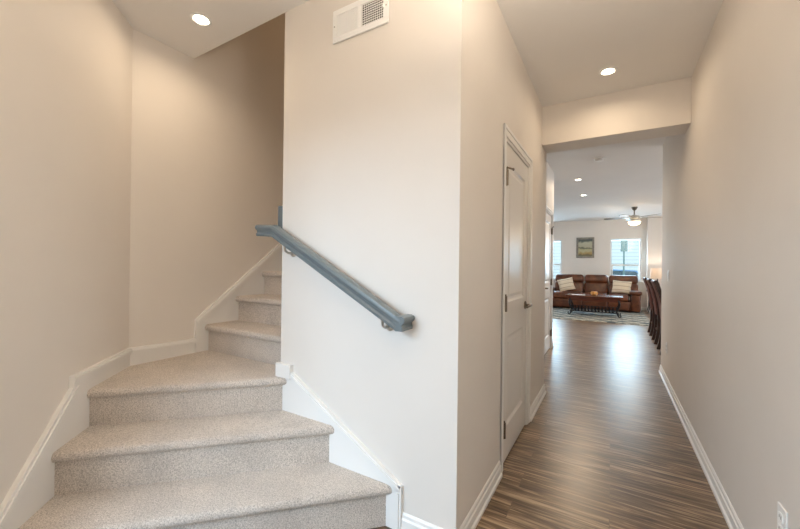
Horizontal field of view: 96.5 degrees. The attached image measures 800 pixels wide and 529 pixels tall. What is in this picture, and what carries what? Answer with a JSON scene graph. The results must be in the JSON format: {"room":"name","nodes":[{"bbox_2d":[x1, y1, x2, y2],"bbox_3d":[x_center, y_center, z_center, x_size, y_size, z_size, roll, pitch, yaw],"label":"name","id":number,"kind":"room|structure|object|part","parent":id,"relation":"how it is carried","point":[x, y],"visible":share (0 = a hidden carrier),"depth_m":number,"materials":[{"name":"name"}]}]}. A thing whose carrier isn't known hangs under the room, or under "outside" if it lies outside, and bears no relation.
{"room":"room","nodes":[
{"label":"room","id":0,"kind":"room"},
{"bbox_2d":[0,0,132,504],"bbox_3d":[-1.334,-0.135,0.525,0.120,2.740,3.670,1,0,-14],"label":"wall","id":1,"kind":"structure","parent":0,"point":[66,65],"depth_m":1.61,"materials":[{"name":"beige paint"}]},
{"bbox_2d":[0,348,131,528],"bbox_3d":[-1.556,0.883,1.641,0.026,0.705,1.300,1,0,-14],"label":"trim","id":2,"kind":"structure","parent":1,"relation":"attached to","point":[33,487],"depth_m":1.57,"materials":[{"name":"white paint"}]},
{"bbox_2d":[129,13,284,347],"bbox_3d":[-0.645,-1.348,4.172,0.120,5.200,4.346,1,0,31],"label":"wall","id":3,"kind":"structure","parent":0,"point":[207,135],"depth_m":2.64,"materials":[{"name":"beige paint"}]},
{"bbox_2d":[130,243,281,365],"bbox_3d":[-0.636,-0.878,4.051,0.026,3.261,4.156,1,0,31],"label":"trim","id":4,"kind":"structure","parent":3,"relation":"attached to","point":[225,308],"depth_m":2.76,"materials":[{"name":"white paint"}]},
{"bbox_2d":[255,206,414,331],"bbox_3d":[0.171,-0.826,2.801,1.016,2.302,2.262,1,0,31],"label":"handrail","id":5,"kind":"object","parent":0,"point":[393,320],"visible":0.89,"depth_m":1.77,"materials":[{"name":"blue paint"}]},
{"bbox_3d":[-0.353,0.038,1.824,0.870,0.518,0.062,1,0,31],"label":"rail","id":6,"kind":"part","parent":5,"relation":"part of","materials":[{"name":"blue paint"}]},
{"bbox_2d":[281,0,470,528],"bbox_3d":[-0.190,-0.118,1.878,1.109,2.740,0.116,1,0,31],"label":"wall","id":7,"kind":"structure","parent":0,"point":[376,146],"depth_m":1.73,"materials":[{"name":"beige paint"}]},
{"bbox_2d":[275,362,402,528],"bbox_3d":[-0.359,0.914,1.884,0.855,0.672,0.030,1,0,31],"label":"trim","id":8,"kind":"structure","parent":7,"relation":"attached to","point":[346,450],"depth_m":1.85,"materials":[{"name":"white paint"}]},
{"bbox_2d":[333,0,388,43],"bbox_3d":[-0.206,-1.263,1.821,0.352,0.172,0.022,1,0,32],"label":"air vent","id":9,"kind":"object","parent":7,"relation":"in","point":[358,19],"visible":1,"depth_m":1.82,"materials":[{"name":"white plastic"}]},
{"bbox_2d":[112,0,722,221],"bbox_3d":[2.928,-1.494,4.905,9.200,0.100,14.600,1,0,31],"label":"ceiling","id":10,"kind":"structure","parent":0,"point":[563,46],"depth_m":2.42,"materials":[{"name":"paint"}]},
{"bbox_2d":[190,12,211,25],"bbox_3d":[-1.215,-1.494,2.180,0.122,0.011,0.122,1,0,31],"label":"recessed light","id":11,"kind":"object","parent":10,"relation":"in","point":[202,19],"visible":1,"depth_m":2.17,"materials":[{"name":"white glass"}]},
{"bbox_2d":[594,157,604,161],"bbox_3d":[2.721,-1.426,4.869,0.136,0.041,0.136,1,0,31],"label":"smoke detector","id":12,"kind":"object","parent":10,"relation":"attached to","point":[598,159],"visible":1,"depth_m":4.83,"materials":[{"name":"white plastic"}]},
{"bbox_2d":[599,67,616,75],"bbox_3d":[1.575,-1.460,2.702,0.122,0.011,0.122,1,0,31],"label":"recessed light","id":13,"kind":"object","parent":10,"relation":"in","point":[608,70],"visible":1,"depth_m":2.69,"materials":[{"name":"white glass"}]},
{"bbox_2d":[542,77,691,152],"bbox_3d":[1.859,-1.282,3.159,1.087,0.358,0.270,1,0,31],"label":"beam","id":14,"kind":"structure","parent":10,"relation":"attached to","point":[663,109],"depth_m":3.03,"materials":[{"name":"beige paint"}]},
{"bbox_2d":[604,207,661,227],"bbox_3d":[5.709,-1.151,8.750,1.247,0.500,1.247,1,0,31],"label":"ceiling fan","id":15,"kind":"object","parent":10,"relation":"hanging from","point":[633,219],"visible":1,"depth_m":8.65,"materials":[{"name":"silver metal"}]},
{"bbox_3d":[5.388,-1.150,8.986,0.460,0.032,0.135,1,0,40],"label":"blade","id":16,"kind":"part","parent":15,"relation":"part of","materials":[{"name":"brown wood"}]},
{"bbox_3d":[5.717,-1.002,8.711,0.260,0.095,0.260,1,0,31],"label":"lamp shade","id":17,"kind":"part","parent":15,"relation":"part of","materials":[{"name":"beige glass"}]},
{"bbox_2d":[465,0,546,517],"bbox_3d":[0.735,-0.105,2.684,0.341,2.740,2.215,1,0,31],"label":"wall","id":18,"kind":"structure","parent":0,"point":[502,90],"depth_m":1.95,"materials":[{"name":"beige paint"}]},
{"bbox_2d":[401,460,502,528],"bbox_3d":[0.306,1.212,1.891,0.287,0.092,0.709,1,0,31],"label":"baseboard","id":19,"kind":"structure","parent":18,"relation":"attached to","point":[473,517],"depth_m":1.74,"materials":[{"name":"white paint"}]},
{"bbox_2d":[499,123,532,472],"bbox_3d":[0.802,0.210,2.529,0.158,2.112,0.866,1,0,31],"label":"door","id":20,"kind":"structure","parent":18,"relation":"in","point":[517,193],"depth_m":2.50,"materials":[{"name":"white paint"}]},
{"bbox_3d":[0.970,0.313,2.713,0.056,0.062,0.145,1,0,31],"label":"handle","id":21,"kind":"part","parent":20,"relation":"part of","materials":[{"name":"silver metal"}]},
{"bbox_2d":[530,384,546,421],"bbox_3d":[1.164,1.226,3.272,0.221,0.092,0.786,1,0,31],"label":"baseboard","id":22,"kind":"structure","parent":18,"relation":"attached to","point":[535,405],"depth_m":3.16,"materials":[{"name":"white paint"}]},
{"bbox_2d":[370,310,728,528],"bbox_3d":[2.894,1.356,4.898,9.200,0.120,14.600,1,0,31],"label":"floor","id":23,"kind":"structure","parent":0,"point":[607,445],"depth_m":2.43,"materials":[{"name":"brown wood"}]},
{"bbox_2d":[18,271,391,528],"bbox_3d":[-0.230,-0.223,3.049,1.736,2.955,4.215,1,0,31],"label":"staircase","id":24,"kind":"structure","parent":23,"relation":"on","point":[206,439],"depth_m":1.75,"materials":[{"name":"beige carpet"}]},
{"bbox_2d":[553,307,649,325],"bbox_3d":[4.869,1.325,9.861,3.230,0.012,3.150,1,0,31],"label":"area rug","id":25,"kind":"object","parent":23,"relation":"on","point":[627,317],"visible":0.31,"depth_m":9.00,"materials":[{"name":"grey fabric"}]},
{"bbox_2d":[566,293,622,317],"bbox_3d":[5.074,1.061,9.329,1.280,0.511,0.660,1,0,31],"label":"coffee table","id":26,"kind":"object","parent":25,"relation":"on","point":[587,297],"visible":0.99,"depth_m":9.12,"materials":[{"name":"red wood"}]},
{"bbox_3d":[4.466,1.092,9.371,0.114,0.436,0.052,1,0,17],"label":"leg","id":27,"kind":"part","parent":26,"relation":"part of","materials":[{"name":"black metal"}]},
{"bbox_2d":[590,290,597,294],"bbox_3d":[5.057,0.735,9.295,0.175,0.139,0.180,1,0,31],"label":"ornament","id":28,"kind":"object","parent":26,"relation":"on","point":[594,292],"visible":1,"depth_m":9.24,"materials":[{"name":"ceramic"}]},
{"bbox_2d":[571,305,617,313],"bbox_3d":[5.072,1.140,9.328,1.060,0.162,0.522,1,0,31],"label":"shelf","id":29,"kind":"object","parent":26,"relation":"attached to","point":[573,307],"depth_m":9.13,"materials":[{"name":"black metal"}]},
{"bbox_3d":[5.404,1.101,8.815,0.115,0.436,0.064,1,0,31],"label":"leg","id":30,"kind":"part","parent":26,"relation":"part of","materials":[{"name":"black metal"}]},
{"bbox_2d":[553,274,641,311],"bbox_3d":[5.652,0.805,10.768,2.700,0.992,0.920,1,0,31],"label":"sofa","id":31,"kind":"object","parent":25,"relation":"on","point":[598,283],"visible":0.71,"depth_m":10.63,"materials":[{"name":"brown leather"}]},
{"bbox_2d":[557,277,574,290],"bbox_3d":[5.097,0.612,10.947,0.515,0.461,0.223,1,0,23],"label":"throw pillow","id":32,"kind":"object","parent":31,"relation":"on","point":[564,284],"visible":1,"depth_m":10.89,"materials":[{"name":"beige fabric"}]},
{"bbox_2d":[553,291,582,298],"bbox_3d":[5.148,0.925,10.926,0.799,0.200,0.620,1,0,31],"label":"seat cushion","id":33,"kind":"object","parent":31,"relation":"on","point":[556,294],"depth_m":10.76,"materials":[{"name":"brown leather"}]},
{"bbox_2d":[555,282,583,292],"bbox_3d":[5.332,0.726,11.250,0.817,0.370,0.262,1,0,31],"label":"cushion","id":34,"kind":"object","parent":31,"relation":"on","point":[579,286],"depth_m":11.05,"materials":[{"name":"brown leather"}]},
{"bbox_2d":[555,274,583,281],"bbox_3d":[5.369,0.444,11.307,0.809,0.274,0.266,1,0,31],"label":"cushion","id":35,"kind":"object","parent":31,"relation":"on","point":[576,277],"depth_m":11.17,"materials":[{"name":"brown leather"}]},
{"bbox_2d":[583,292,607,294],"bbox_3d":[5.778,0.932,10.552,0.634,0.200,0.620,1,0,31],"label":"seat cushion","id":36,"kind":"object","parent":31,"relation":"on","point":[599,293],"depth_m":10.40,"materials":[{"name":"brown leather"}]},
{"bbox_2d":[584,282,607,293],"bbox_3d":[5.970,0.733,10.872,0.634,0.370,0.262,1,0,31],"label":"cushion","id":37,"kind":"object","parent":31,"relation":"on","point":[602,287],"depth_m":10.78,"materials":[{"name":"brown leather"}]},
{"bbox_2d":[585,275,607,282],"bbox_3d":[6.007,0.451,10.929,0.626,0.274,0.266,1,0,31],"label":"cushion","id":38,"kind":"object","parent":31,"relation":"on","point":[588,278],"depth_m":10.82,"materials":[{"name":"brown leather"}]},
{"bbox_2d":[609,293,628,301],"bbox_3d":[6.274,0.937,10.257,0.489,0.200,0.620,1,0,31],"label":"seat cushion","id":39,"kind":"object","parent":31,"relation":"on","point":[625,296],"depth_m":9.97,"materials":[{"name":"brown leather"}]},
{"bbox_2d":[611,280,631,293],"bbox_3d":[6.340,0.645,10.210,0.493,0.379,0.217,1,0,35],"label":"throw pillow","id":40,"kind":"object","parent":31,"relation":"on","point":[618,286],"visible":0.98,"depth_m":10.16,"materials":[{"name":"beige fabric"}]},
{"bbox_2d":[609,283,637,295],"bbox_3d":[6.573,0.739,10.514,0.737,0.370,0.262,1,0,31],"label":"cushion","id":41,"kind":"object","parent":31,"relation":"on","point":[634,286],"depth_m":10.34,"materials":[{"name":"brown leather"}]},
{"bbox_2d":[609,275,637,283],"bbox_3d":[6.610,0.457,10.570,0.729,0.274,0.266,1,0,31],"label":"cushion","id":42,"kind":"object","parent":31,"relation":"on","point":[628,278],"depth_m":10.47,"materials":[{"name":"brown leather"}]},
{"bbox_3d":[6.683,1.077,10.153,0.234,0.470,0.820,1,0,31],"label":"armrest","id":43,"kind":"part","parent":31,"relation":"part of","materials":[{"name":"brown leather"}]},
{"bbox_2d":[642,277,654,335],"bbox_3d":[4.910,0.787,6.707,0.591,1.075,0.454,1,0,31],"label":"dining chair","id":44,"kind":"object","parent":23,"relation":"on","point":[652,313],"visible":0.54,"depth_m":6.64,"materials":[{"name":"brown wood"}]},
{"bbox_3d":[4.745,0.558,6.807,0.202,0.570,0.400,1,0,31],"label":"backrest","id":45,"kind":"part","parent":44,"relation":"part of","materials":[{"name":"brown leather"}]},
{"bbox_3d":[4.852,0.794,6.980,0.180,1.060,0.044,1,0,31],"label":"leg","id":46,"kind":"part","parent":44,"relation":"part of","materials":[{"name":"brown wood"}]},
{"bbox_2d":[646,278,660,343],"bbox_3d":[4.481,0.780,5.985,0.591,1.075,0.454,1,0,31],"label":"dining chair","id":47,"kind":"object","parent":23,"relation":"on","point":[656,332],"visible":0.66,"depth_m":5.92,"materials":[{"name":"brown wood"}]},
{"bbox_3d":[4.423,0.787,6.258,0.180,1.060,0.044,1,0,31],"label":"leg","id":48,"kind":"part","parent":47,"relation":"part of","materials":[{"name":"brown wood"}]},
{"bbox_3d":[4.316,0.551,6.085,0.202,0.570,0.400,1,0,31],"label":"backrest","id":49,"kind":"part","parent":47,"relation":"part of","materials":[{"name":"brown wood"}]},
{"bbox_2d":[650,280,660,354],"bbox_3d":[4.052,0.773,5.263,0.591,1.075,0.454,1,0,31],"label":"dining chair","id":50,"kind":"object","parent":23,"relation":"on","point":[655,284],"visible":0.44,"depth_m":5.28,"materials":[{"name":"brown wood"}]},
{"bbox_3d":[3.888,0.544,5.363,0.202,0.570,0.400,1,0,31],"label":"backrest","id":51,"kind":"part","parent":50,"relation":"part of","materials":[{"name":"brown wood"}]},
{"bbox_3d":[3.995,0.781,5.535,0.180,1.060,0.044,1,0,31],"label":"leg","id":52,"kind":"part","parent":50,"relation":"part of","materials":[{"name":"brown wood"}]},
{"bbox_3d":[7.119,1.042,9.894,0.460,0.618,0.460,1,0,31],"label":"end table","id":53,"kind":"object","parent":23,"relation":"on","visible":0},
{"bbox_2d":[649,268,661,284],"bbox_3d":[7.135,0.418,9.890,0.370,0.630,0.370,1,0,31],"label":"table lamp","id":54,"kind":"object","parent":53,"relation":"on","point":[655,273],"visible":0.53,"depth_m":9.78,"materials":[{"name":"beige fabric"}]},
{"bbox_3d":[7.137,0.248,9.891,0.370,0.290,0.370,1,0,31],"label":"lamp shade","id":55,"kind":"part","parent":54,"relation":"part of","materials":[{"name":"beige fabric"}]},
{"bbox_2d":[546,161,553,323],"bbox_3d":[1.790,-0.087,4.689,0.110,2.740,2.310,1,0,31],"label":"wall","id":56,"kind":"structure","parent":0,"point":[549,173],"depth_m":5.33,"materials":[{"name":"beige paint"}]},
{"bbox_2d":[544,205,553,354],"bbox_3d":[2.123,0.232,5.207,0.158,2.112,0.849,1,0,31],"label":"door","id":57,"kind":"structure","parent":56,"relation":"in","point":[549,213],"depth_m":5.37,"materials":[{"name":"white paint"}]},
{"bbox_2d":[553,216,661,309],"bbox_3d":[6.514,-0.016,10.973,9.200,2.740,0.360,1,0,31],"label":"wall","id":58,"kind":"structure","parent":0,"point":[649,230],"depth_m":11.10,"materials":[{"name":"beige paint"}]},
{"bbox_2d":[553,240,561,279],"bbox_3d":[5.016,-0.152,11.948,0.865,1.320,0.155,1,0,31],"label":"window","id":59,"kind":"structure","parent":58,"relation":"in","point":[553,240],"depth_m":11.79,"materials":[{"name":"white plastic"}]},
{"bbox_2d":[576,237,593,257],"bbox_3d":[5.901,-0.538,11.370,0.510,0.650,0.030,1,0,31],"label":"framed picture","id":60,"kind":"object","parent":58,"relation":"attached to","point":[584,245],"visible":1,"depth_m":11.37,"materials":[{"name":"fabric"}]},
{"bbox_2d":[608,238,642,281],"bbox_3d":[6.854,-0.133,10.856,0.910,1.320,0.155,1,0,31],"label":"window","id":61,"kind":"structure","parent":58,"relation":"in","point":[640,239],"depth_m":10.80,"materials":[{"name":"white plastic"}]},
{"bbox_3d":[6.867,0.225,10.886,0.720,0.454,0.035,1,0,31],"label":"sash","id":62,"kind":"part","parent":61,"relation":"part of","materials":[{"name":"white plastic"}]},
{"bbox_2d":[661,0,799,528],"bbox_3d":[1.449,-0.100,1.304,0.122,2.740,6.920,1,0,31],"label":"wall","id":63,"kind":"structure","parent":0,"point":[730,299],"depth_m":1.65,"materials":[{"name":"beige paint"}]},
{"bbox_2d":[659,364,743,528],"bbox_3d":[1.402,1.224,1.389,0.021,0.092,6.800,1,0,31],"label":"baseboard","id":64,"kind":"structure","parent":63,"relation":"attached to","point":[732,520],"depth_m":2.18,"materials":[{"name":"white paint"}]},
{"bbox_2d":[777,501,787,528],"bbox_3d":[1.321,0.897,1.235,0.010,0.116,0.072,1,0,31],"label":"wall outlet","id":65,"kind":"object","parent":63,"relation":"attached to","point":[782,515],"visible":1,"depth_m":1.23,"materials":[{"name":"white plastic"}]},
{"bbox_2d":[778,511,782,523],"bbox_3d":[1.319,0.876,1.236,0.003,0.028,0.033,1,0,31],"label":"receptacle","id":66,"kind":"object","parent":65,"relation":"attached to","point":[780,513],"depth_m":1.23,"materials":[{"name":"white plastic"}]},
{"label":"outside","id":67,"kind":"structure","parent":0,"visible":0},
{"bbox_3d":[6.616,1.755,11.175,28.000,0.200,54.000,1,0,31],"label":"ground","id":68,"kind":"structure","parent":67,"visible":0},
{"bbox_2d":[553,240,639,277],"bbox_3d":[13.816,-2.731,23.224,16.800,9.000,6.800,1,0,31],"label":"neighbor house","id":69,"kind":"structure","parent":68,"relation":"on","point":[632,255],"depth_m":20.45,"materials":[{"name":"white"}]},
{"bbox_2d":[611,269,637,276],"bbox_3d":[10.663,0.969,17.153,4.443,1.498,1.740,1,0,31],"label":"car","id":70,"kind":"object","parent":68,"relation":"on","point":[615,271],"visible":0.04,"depth_m":16.35,"materials":[{"name":"blue paint"}]},
{"bbox_2d":[621,240,627,274],"bbox_3d":[9.137,0.093,14.569,0.240,3.200,0.075,1,0,31],"label":"street sign","id":71,"kind":"object","parent":68,"relation":"on","point":[624,243],"visible":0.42,"depth_m":14.55,"materials":[{"name":"teal"}]},
{"bbox_3d":[9.132,-0.767,14.546,0.240,0.480,0.015,1,0,31],"label":"sign panel","id":72,"kind":"part","parent":71,"relation":"part of","materials":[{"name":"teal"}]}
]}

